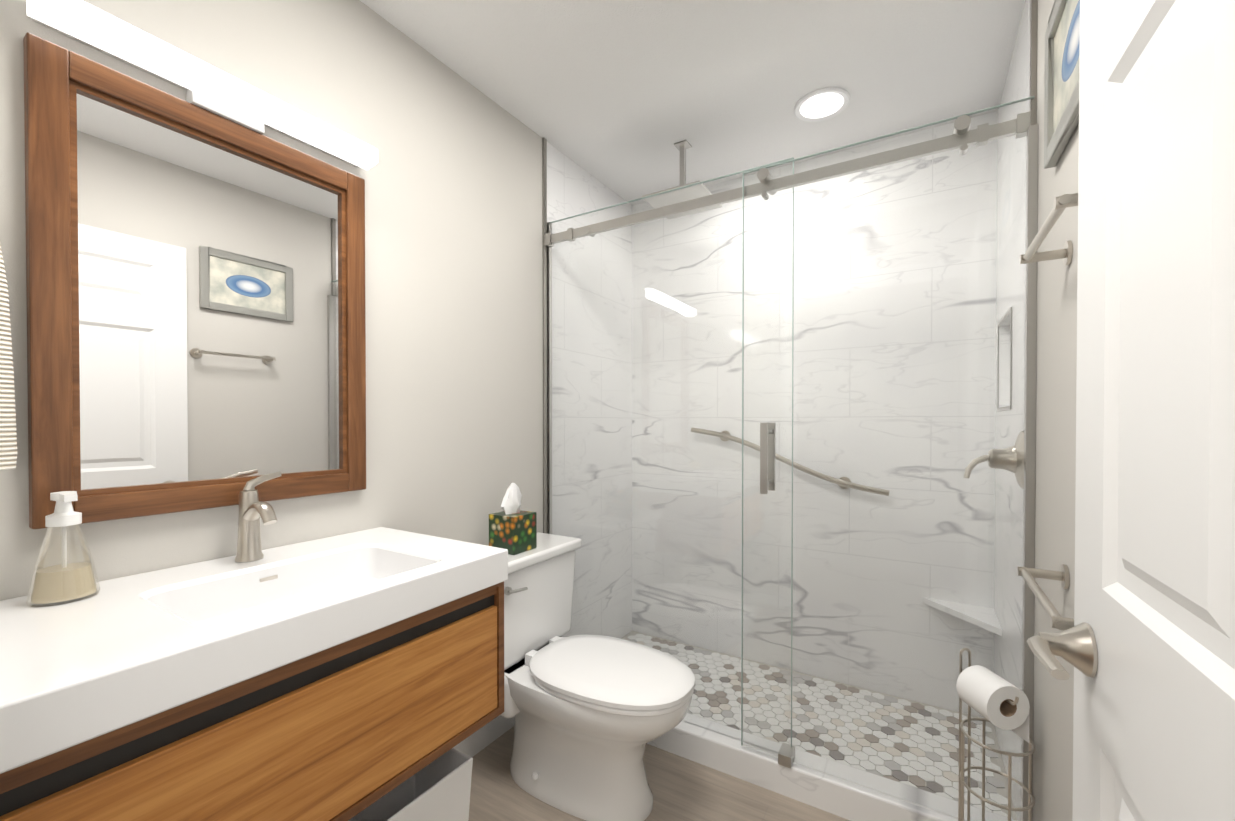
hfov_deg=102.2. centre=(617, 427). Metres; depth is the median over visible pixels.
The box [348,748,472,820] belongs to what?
trash bin
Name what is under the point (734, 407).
wall
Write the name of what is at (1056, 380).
wall
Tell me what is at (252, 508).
faucet
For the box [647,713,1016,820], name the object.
shower curb
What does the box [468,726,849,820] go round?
floor
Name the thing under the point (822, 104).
recessed light
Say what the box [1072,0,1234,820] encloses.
door
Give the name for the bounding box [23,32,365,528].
mirror
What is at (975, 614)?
corner shelf
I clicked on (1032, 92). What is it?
trim
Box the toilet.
[500,532,694,820]
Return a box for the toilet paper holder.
[956,648,1034,820]
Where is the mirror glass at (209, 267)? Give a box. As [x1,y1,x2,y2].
[77,91,340,489]
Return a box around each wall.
[0,0,631,638]
[632,111,997,717]
[993,0,1078,820]
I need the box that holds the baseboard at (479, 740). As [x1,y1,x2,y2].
[453,715,514,756]
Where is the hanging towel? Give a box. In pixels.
[0,243,16,469]
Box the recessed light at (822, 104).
[794,87,849,121]
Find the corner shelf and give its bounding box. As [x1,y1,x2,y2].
[923,597,1001,635]
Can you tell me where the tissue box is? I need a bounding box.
[489,483,536,554]
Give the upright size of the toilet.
0.760 m
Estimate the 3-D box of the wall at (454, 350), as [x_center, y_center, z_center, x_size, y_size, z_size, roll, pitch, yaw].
[-0.943,-0.016,1.232,0.100,2.440,3.990,0,1,31]
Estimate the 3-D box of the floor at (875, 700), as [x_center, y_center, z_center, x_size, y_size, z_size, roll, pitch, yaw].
[0.610,1.188,2.115,1.650,0.054,0.689,0,1,31]
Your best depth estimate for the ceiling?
1.72 m
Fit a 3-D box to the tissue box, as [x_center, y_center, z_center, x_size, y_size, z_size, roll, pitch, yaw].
[-0.375,0.319,1.785,0.120,0.238,0.120,0,1,31]
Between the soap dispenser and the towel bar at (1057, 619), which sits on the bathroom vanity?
the soap dispenser
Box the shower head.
[642,140,721,218]
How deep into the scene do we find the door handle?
0.65 m
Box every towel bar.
[1017,564,1073,629]
[1020,193,1077,265]
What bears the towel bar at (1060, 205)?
attached to the wall at (1056, 380)
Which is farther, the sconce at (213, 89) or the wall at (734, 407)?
the wall at (734, 407)
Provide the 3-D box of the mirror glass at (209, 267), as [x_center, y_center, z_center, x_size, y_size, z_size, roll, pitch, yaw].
[-0.911,-0.264,1.178,0.008,0.767,0.509,0,1,31]
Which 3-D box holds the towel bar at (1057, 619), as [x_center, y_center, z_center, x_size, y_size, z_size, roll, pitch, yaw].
[0.791,0.302,0.890,0.078,0.048,0.358,0,1,31]
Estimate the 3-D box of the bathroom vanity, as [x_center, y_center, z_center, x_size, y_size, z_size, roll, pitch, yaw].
[-0.721,0.511,1.006,0.520,0.410,0.874,0,1,31]
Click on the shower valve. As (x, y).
(1001, 453)
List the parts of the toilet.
lever, tank, bowl, lid, seat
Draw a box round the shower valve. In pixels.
[964,431,1023,487]
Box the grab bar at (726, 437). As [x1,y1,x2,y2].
[691,427,889,495]
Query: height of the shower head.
0.255 m
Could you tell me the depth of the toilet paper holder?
1.21 m
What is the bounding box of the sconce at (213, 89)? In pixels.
[27,0,377,169]
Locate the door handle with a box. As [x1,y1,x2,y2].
[1027,623,1097,679]
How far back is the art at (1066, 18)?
0.99 m
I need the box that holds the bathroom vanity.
[0,527,507,820]
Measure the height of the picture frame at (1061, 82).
0.305 m
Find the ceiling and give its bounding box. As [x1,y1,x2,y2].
[360,0,1024,205]
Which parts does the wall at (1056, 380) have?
niche trim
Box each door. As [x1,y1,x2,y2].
[544,96,1037,820]
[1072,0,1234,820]
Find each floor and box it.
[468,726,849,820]
[621,631,1017,820]
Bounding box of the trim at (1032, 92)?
[542,0,1037,532]
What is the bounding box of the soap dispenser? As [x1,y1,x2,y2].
[26,491,100,606]
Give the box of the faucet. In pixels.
[235,472,280,561]
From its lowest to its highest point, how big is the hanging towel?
0.527 m
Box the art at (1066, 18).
[1053,0,1079,133]
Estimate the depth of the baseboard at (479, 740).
1.85 m
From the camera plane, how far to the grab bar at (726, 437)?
2.28 m
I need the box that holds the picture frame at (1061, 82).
[1044,0,1079,168]

